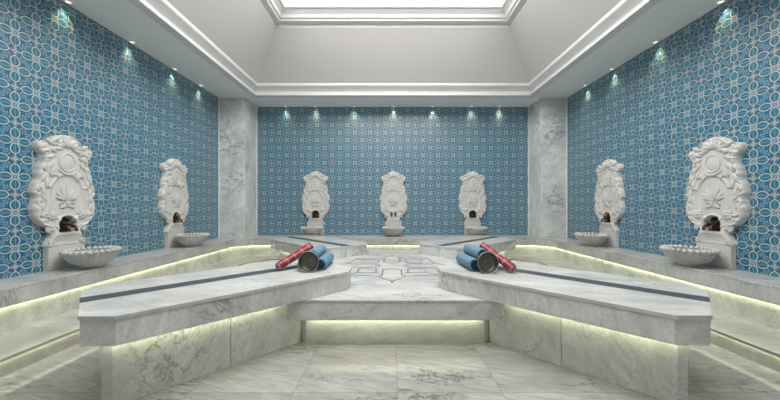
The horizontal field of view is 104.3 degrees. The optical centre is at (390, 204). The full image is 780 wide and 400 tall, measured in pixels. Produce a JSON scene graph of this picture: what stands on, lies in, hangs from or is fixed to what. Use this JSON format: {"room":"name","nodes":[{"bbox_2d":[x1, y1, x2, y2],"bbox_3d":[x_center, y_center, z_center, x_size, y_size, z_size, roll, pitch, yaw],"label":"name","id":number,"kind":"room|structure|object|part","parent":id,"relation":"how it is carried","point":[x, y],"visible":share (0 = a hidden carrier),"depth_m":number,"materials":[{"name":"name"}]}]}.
{"room":"spa","nodes":[
{"label":"spa","id":0,"kind":"room"},
{"bbox_2d":[0,0,217,278],"bbox_3d":[-2.900,-0.392,2.078,0.120,2.743,6.755,0,0,0],"label":"wall","id":1,"kind":"structure","parent":0,"point":[63,72],"depth_m":2.96,"materials":[{"name":"tile"}]},
{"bbox_2d":[27,135,94,270],"bbox_3d":[-2.784,-0.031,2.616,0.111,1.142,0.502,0,0,0],"label":"fountain","id":2,"kind":"object","parent":1,"relation":"attached to","point":[61,191],"visible":0.99,"depth_m":2.56,"materials":[{"name":"stone"}]},
{"bbox_3d":[-2.825,0.167,2.616,0.010,0.127,0.122,0,0,0],"label":"niche plate","id":3,"kind":"part","parent":2,"relation":"part of","materials":[{"name":"brown metal"}]},
{"bbox_2d":[59,222,70,231],"bbox_3d":[-2.780,0.186,2.586,0.103,0.080,0.044,0,0,0],"label":"tap","id":4,"kind":"object","parent":2,"relation":"on","point":[63,225],"depth_m":2.58,"materials":[{"name":"brown metal"}]},
{"bbox_2d":[66,222,78,230],"bbox_3d":[-2.780,0.186,2.646,0.103,0.080,0.044,0,0,0],"label":"tap","id":5,"kind":"object","parent":2,"relation":"on","point":[73,225],"depth_m":2.64,"materials":[{"name":"brown metal"}]},
{"bbox_2d":[158,159,188,247],"bbox_3d":[-2.784,-0.031,3.940,0.111,1.142,0.502,0,0,0],"label":"fountain","id":6,"kind":"object","parent":1,"relation":"attached to","point":[173,195],"visible":1,"depth_m":3.88,"materials":[{"name":"stone"}]},
{"bbox_2d":[220,98,255,237],"bbox_3d":[-2.627,-0.612,5.230,0.425,2.303,0.450,0,0,0],"label":"column","id":7,"kind":"structure","parent":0,"point":[237,115],"depth_m":5.01,"materials":[{"name":"stone"}]},
{"bbox_2d":[218,98,219,237],"bbox_3d":[-2.835,-0.612,4.995,0.010,2.303,0.020,0,0,0],"label":"trim","id":8,"kind":"structure","parent":7,"relation":"attached to","point":[218,98],"depth_m":5.00,"materials":[{"name":"white stone"}]},
{"bbox_2d":[256,107,256,234],"bbox_3d":[-2.409,-0.612,5.449,0.012,2.303,0.012,0,0,0],"label":"trim","id":9,"kind":"structure","parent":7,"relation":"attached to","point":[256,107],"depth_m":5.44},
{"bbox_2d":[0,341,779,399],"bbox_3d":[0.030,1.040,2.078,5.980,0.120,6.995,0,0,0],"label":"floor","id":10,"kind":"structure","parent":0,"point":[301,370],"depth_m":1.72,"materials":[{"name":"stone"}]},
{"bbox_2d":[78,259,351,399],"bbox_3d":[-1.061,0.739,2.109,0.790,0.481,1.545,0,0,45],"label":"bench","id":11,"kind":"object","parent":10,"relation":"on","point":[155,334],"visible":0.96,"depth_m":1.72,"materials":[{"name":"stone"}]},
{"bbox_3d":[-1.351,0.810,1.819,0.500,0.340,0.564,0,0,45],"label":"panel","id":12,"kind":"part","parent":11,"relation":"part of","materials":[{"name":"stone"}]},
{"bbox_3d":[-0.984,0.810,2.186,0.468,0.340,0.500,0,0,-45],"label":"panel","id":13,"kind":"part","parent":11,"relation":"part of","materials":[{"name":"stone"}]},
{"bbox_2d":[275,243,313,269],"bbox_3d":[-0.767,0.403,2.427,0.075,0.174,0.347,0,0,32],"label":"roll","id":14,"kind":"object","parent":11,"relation":"on","point":[284,262],"visible":0.92,"depth_m":2.38,"materials":[{"name":"red fabric"}]},
{"bbox_2d":[298,251,318,272],"bbox_3d":[-0.613,0.421,2.270,0.159,0.156,0.068,0,0,4],"label":"metal bowl","id":15,"kind":"object","parent":11,"relation":"on","point":[308,261],"visible":1,"depth_m":2.28,"materials":[{"name":"grey metal"}]},
{"bbox_2d":[316,252,333,269],"bbox_3d":[-0.539,0.454,2.474,0.092,0.092,0.337,0,0,0],"label":"roll","id":16,"kind":"object","parent":11,"relation":"on","point":[327,258],"visible":0.88,"depth_m":2.36,"materials":[{"name":"blue fabric"}]},
{"bbox_3d":[-0.669,0.454,2.475,0.092,0.092,0.337,0,0,0],"label":"roll","id":17,"kind":"object","parent":11,"relation":"on","visible":0},
{"bbox_2d":[309,244,326,257],"bbox_3d":[-0.605,0.388,2.474,0.092,0.092,0.337,0,0,0],"label":"roll","id":18,"kind":"object","parent":17,"relation":"on","point":[319,250],"visible":0.68,"depth_m":2.44,"materials":[{"name":"blue fabric"}]},
{"bbox_2d":[270,235,367,259],"bbox_3d":[-1.045,0.739,4.275,1.500,0.481,0.790,0,0,45],"label":"bench","id":19,"kind":"object","parent":10,"relation":"on","point":[340,248],"visible":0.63,"depth_m":4.04,"materials":[{"name":"stone"}]},
{"bbox_3d":[-1.335,0.810,4.565,0.519,0.340,0.500,0,0,45],"label":"panel","id":20,"kind":"part","parent":19,"relation":"part of","materials":[{"name":"stone"}]},
{"bbox_2d":[287,250,503,343],"bbox_3d":[0.030,0.809,3.200,2.320,0.341,2.320,0,0,0],"label":"platform","id":21,"kind":"object","parent":10,"relation":"on","point":[392,296],"visible":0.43,"depth_m":2.14,"materials":[{"name":"white stone"}]},
{"bbox_2d":[419,235,515,258],"bbox_3d":[1.105,0.739,4.275,0.790,0.481,1.500,0,0,45],"label":"bench","id":22,"kind":"object","parent":10,"relation":"on","point":[447,247],"visible":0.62,"depth_m":4.04,"materials":[{"name":"stone"}]},
{"bbox_2d":[438,261,712,399],"bbox_3d":[1.115,0.739,2.115,1.530,0.481,0.790,0,0,45],"label":"bench","id":23,"kind":"object","parent":10,"relation":"on","point":[632,333],"visible":0.91,"depth_m":1.72,"materials":[{"name":"stone"}]},
{"bbox_2d":[456,253,478,270],"bbox_3d":[0.617,0.452,2.432,0.096,0.096,0.322,0,0,-6],"label":"roll","id":24,"kind":"object","parent":23,"relation":"on","point":[469,262],"visible":0.91,"depth_m":2.34,"materials":[{"name":"blue fabric"}]},
{"bbox_2d":[463,244,487,258],"bbox_3d":[0.677,0.376,2.432,0.096,0.096,0.322,0,0,-6],"label":"roll","id":25,"kind":"object","parent":24,"relation":"on","point":[474,251],"visible":0.74,"depth_m":2.37,"materials":[{"name":"blue fabric"}]},
{"bbox_2d":[477,252,498,273],"bbox_3d":[0.708,0.421,2.232,0.159,0.156,0.068,0,0,-4],"label":"metal bowl","id":26,"kind":"object","parent":23,"relation":"on","point":[488,263],"visible":1,"depth_m":2.25,"materials":[{"name":"grey metal"}]},
{"bbox_2d":[479,242,515,271],"bbox_3d":[0.819,0.397,2.357,0.074,0.186,0.342,0,0,-27],"label":"roll","id":27,"kind":"object","parent":23,"relation":"on","point":[508,265],"visible":0.93,"depth_m":2.28,"materials":[{"name":"red fabric"}]},
{"bbox_3d":[1.044,0.810,2.186,0.468,0.340,0.500,0,0,45],"label":"panel","id":28,"kind":"part","parent":23,"relation":"part of","materials":[{"name":"stone"}]},
{"bbox_3d":[1.406,0.810,1.824,0.549,0.340,0.500,0,0,45],"label":"panel","id":29,"kind":"part","parent":23,"relation":"part of","materials":[{"name":"stone"}]},
{"bbox_2d":[0,255,779,377],"bbox_3d":[0.030,0.919,2.078,5.740,0.122,6.755,0,0,0],"label":"step","id":30,"kind":"structure","parent":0,"point":[13,343],"depth_m":2.04,"materials":[{"name":"stone"}]},
{"bbox_2d":[0,235,779,333],"bbox_3d":[0.030,0.699,2.078,5.740,0.318,6.755,0,0,0],"label":"wall ledge","id":31,"kind":"object","parent":30,"relation":"on","point":[27,299],"visible":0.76,"depth_m":2.85,"materials":[{"name":"stone"}]},
{"bbox_2d":[58,245,122,268],"bbox_3d":[-2.578,0.456,2.616,0.396,0.168,0.396,0,0,0],"label":"stone basin","id":32,"kind":"object","parent":31,"relation":"on","point":[86,258],"visible":1,"depth_m":2.53,"materials":[{"name":"white stone"}]},
{"bbox_3d":[-2.578,0.459,2.616,0.363,0.126,0.363,0,0,0],"label":"bowl","id":33,"kind":"part","parent":32,"relation":"part of","materials":[{"name":"stone"}]},
{"bbox_2d":[174,233,209,246],"bbox_3d":[-2.578,0.456,3.940,0.396,0.168,0.396,0,0,0],"label":"stone basin","id":34,"kind":"object","parent":31,"relation":"on","point":[195,239],"visible":1,"depth_m":3.84,"materials":[{"name":"white stone"}]},
{"bbox_2d":[300,226,323,234],"bbox_3d":[-1.350,0.456,5.193,0.396,0.168,0.396,0,0,0],"label":"stone basin","id":35,"kind":"object","parent":31,"relation":"on","point":[307,230],"visible":0.86,"depth_m":5.07,"materials":[{"name":"white stone"}]},
{"bbox_2d":[382,226,404,236],"bbox_3d":[0.045,0.456,5.193,0.396,0.168,0.396,0,0,0],"label":"stone basin","id":36,"kind":"object","parent":31,"relation":"on","point":[393,231],"visible":1,"depth_m":5.07,"materials":[{"name":"white stone"}]},
{"bbox_2d":[465,226,487,235],"bbox_3d":[1.460,0.456,5.193,0.396,0.168,0.396,0,0,0],"label":"stone basin","id":37,"kind":"object","parent":31,"relation":"on","point":[477,230],"visible":0.93,"depth_m":5.07,"materials":[{"name":"white stone"}]},
{"bbox_2d":[574,232,608,246],"bbox_3d":[2.638,0.456,4.000,0.396,0.168,0.396,0,0,0],"label":"stone basin","id":38,"kind":"object","parent":31,"relation":"on","point":[592,239],"visible":1,"depth_m":3.90,"materials":[{"name":"white stone"}]},
{"bbox_3d":[2.638,0.459,4.000,0.363,0.126,0.363,0,0,0],"label":"bowl","id":39,"kind":"part","parent":38,"relation":"part of","materials":[{"name":"stone"}]},
{"bbox_2d":[659,244,720,266],"bbox_3d":[2.638,0.456,2.690,0.396,0.168,0.396,0,0,0],"label":"stone basin","id":40,"kind":"object","parent":31,"relation":"on","point":[685,256],"visible":1,"depth_m":2.60,"materials":[{"name":"white stone"}]},
{"bbox_2d":[257,107,527,234],"bbox_3d":[0.030,-0.392,5.515,5.980,2.743,0.120,0,0,0],"label":"wall","id":41,"kind":"structure","parent":0,"point":[354,147],"depth_m":5.46,"materials":[{"name":"tile"}]},
{"bbox_2d":[301,171,329,234],"bbox_3d":[-1.350,-0.031,5.399,0.502,1.142,0.111,0,0,0],"label":"fountain","id":42,"kind":"object","parent":41,"relation":"attached to","point":[315,198],"visible":1,"depth_m":5.40,"materials":[{"name":"stone"}]},
{"bbox_2d":[380,171,407,234],"bbox_3d":[0.045,-0.031,5.396,0.502,1.142,0.118,0,0,0],"label":"fountain","id":43,"kind":"object","parent":41,"relation":"attached to","point":[393,197],"visible":0.99,"depth_m":5.40,"materials":[{"name":"stone"}]},
{"bbox_2d":[458,171,486,234],"bbox_3d":[1.460,-0.031,5.399,0.502,1.142,0.111,0,0,0],"label":"fountain","id":44,"kind":"object","parent":41,"relation":"attached to","point":[472,198],"visible":1,"depth_m":5.40,"materials":[{"name":"stone"}]},
{"bbox_2d":[167,0,621,82],"bbox_3d":[0.030,-2.272,2.188,4.600,0.655,5.575,0,0,0],"label":"ceiling","id":45,"kind":"structure","parent":0,"point":[243,30],"depth_m":4.45,"materials":[{"name":"paint"}]},
{"bbox_2d":[259,0,527,26],"bbox_3d":[0.030,-2.670,2.188,3.560,0.260,4.535,0,0,0],"label":"trim","id":46,"kind":"structure","parent":45,"relation":"attached to","point":[281,14],"depth_m":4.24,"materials":[{"name":"paint"}]},
{"bbox_2d":[283,0,502,3],"bbox_3d":[0.030,-2.770,2.188,2.980,0.010,3.955,0,0,0],"label":"window","id":47,"kind":"structure","parent":46,"relation":"attached to","point":[285,1],"depth_m":4.12,"materials":[{"name":"white glass"}]},
{"bbox_2d":[62,0,726,106],"bbox_3d":[0.030,-1.788,2.078,5.980,0.050,6.995,0,0,0],"label":"ceiling","id":48,"kind":"structure","parent":0,"point":[124,19],"depth_m":3.55,"materials":[{"name":"paint"}]},
{"bbox_2d":[63,0,73,4],"bbox_3d":[-2.798,-1.760,2.630,0.068,0.006,0.068,0,0,0],"label":"recessed light","id":49,"kind":"object","parent":48,"relation":"in","point":[65,1],"visible":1,"depth_m":2.63,"materials":[{"name":"paint"}]},
{"bbox_2d":[128,0,660,96],"bbox_3d":[0.030,-1.857,2.188,4.600,0.187,5.575,0,0,0],"label":"trim","id":50,"kind":"structure","parent":48,"relation":"attached to","point":[162,12],"depth_m":4.21,"materials":[{"name":"paint"}]},
{"bbox_2d":[715,0,725,4],"bbox_3d":[2.858,-1.760,2.630,0.068,0.006,0.068,0,0,0],"label":"recessed light","id":51,"kind":"object","parent":48,"relation":"in","point":[719,1],"visible":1,"depth_m":2.63,"materials":[{"name":"paint"}]},
{"bbox_2d":[529,98,565,237],"bbox_3d":[2.688,-0.612,5.230,0.425,2.303,0.450,0,0,0],"label":"column","id":52,"kind":"structure","parent":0,"point":[547,116],"depth_m":5.01,"materials":[{"name":"stone"}]},
{"bbox_2d":[528,107,528,234],"bbox_3d":[2.469,-0.612,5.449,0.012,2.303,0.012,0,0,0],"label":"trim","id":53,"kind":"structure","parent":52,"relation":"attached to","point":[528,107],"depth_m":5.44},
{"bbox_2d":[566,98,566,237],"bbox_3d":[2.895,-0.612,4.995,0.010,2.303,0.020,0,0,0],"label":"trim","id":54,"kind":"structure","parent":52,"relation":"attached to","point":[566,98],"depth_m":5.00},
{"bbox_2d":[567,0,779,276],"bbox_3d":[2.960,-0.392,2.078,0.120,2.743,6.755,0,0,0],"label":"wall","id":55,"kind":"structure","parent":0,"point":[717,75],"depth_m":3.01,"materials":[{"name":"tile"}]},
{"bbox_2d":[594,159,625,246],"bbox_3d":[2.845,-0.031,4.000,0.111,1.142,0.502,0,0,0],"label":"fountain","id":56,"kind":"object","parent":55,"relation":"attached to","point":[609,195],"visible":1,"depth_m":3.94,"materials":[{"name":"stone"}]},
{"bbox_2d":[685,137,751,268],"bbox_3d":[2.845,-0.031,2.690,0.111,1.142,0.502,0,0,0],"label":"fountain","id":57,"kind":"object","parent":55,"relation":"attached to","point":[718,191],"visible":1,"depth_m":2.63,"materials":[{"name":"stone"}]},
{"bbox_2d":[702,221,713,229],"bbox_3d":[2.841,0.186,2.720,0.103,0.080,0.044,0,0,0],"label":"tap","id":58,"kind":"object","parent":57,"relation":"on","point":[705,224],"depth_m":2.71,"materials":[{"name":"brown metal"}]},
{"bbox_2d":[708,222,719,230],"bbox_3d":[2.841,0.186,2.660,0.103,0.080,0.044,0,0,0],"label":"tap","id":59,"kind":"object","parent":57,"relation":"on","point":[716,225],"depth_m":2.66,"materials":[{"name":"brown metal"}]},
{"bbox_3d":[2.885,0.167,2.690,0.010,0.127,0.122,0,0,0],"label":"niche plate","id":60,"kind":"part","parent":57,"relation":"part of","materials":[{"name":"brown metal"}]}
]}

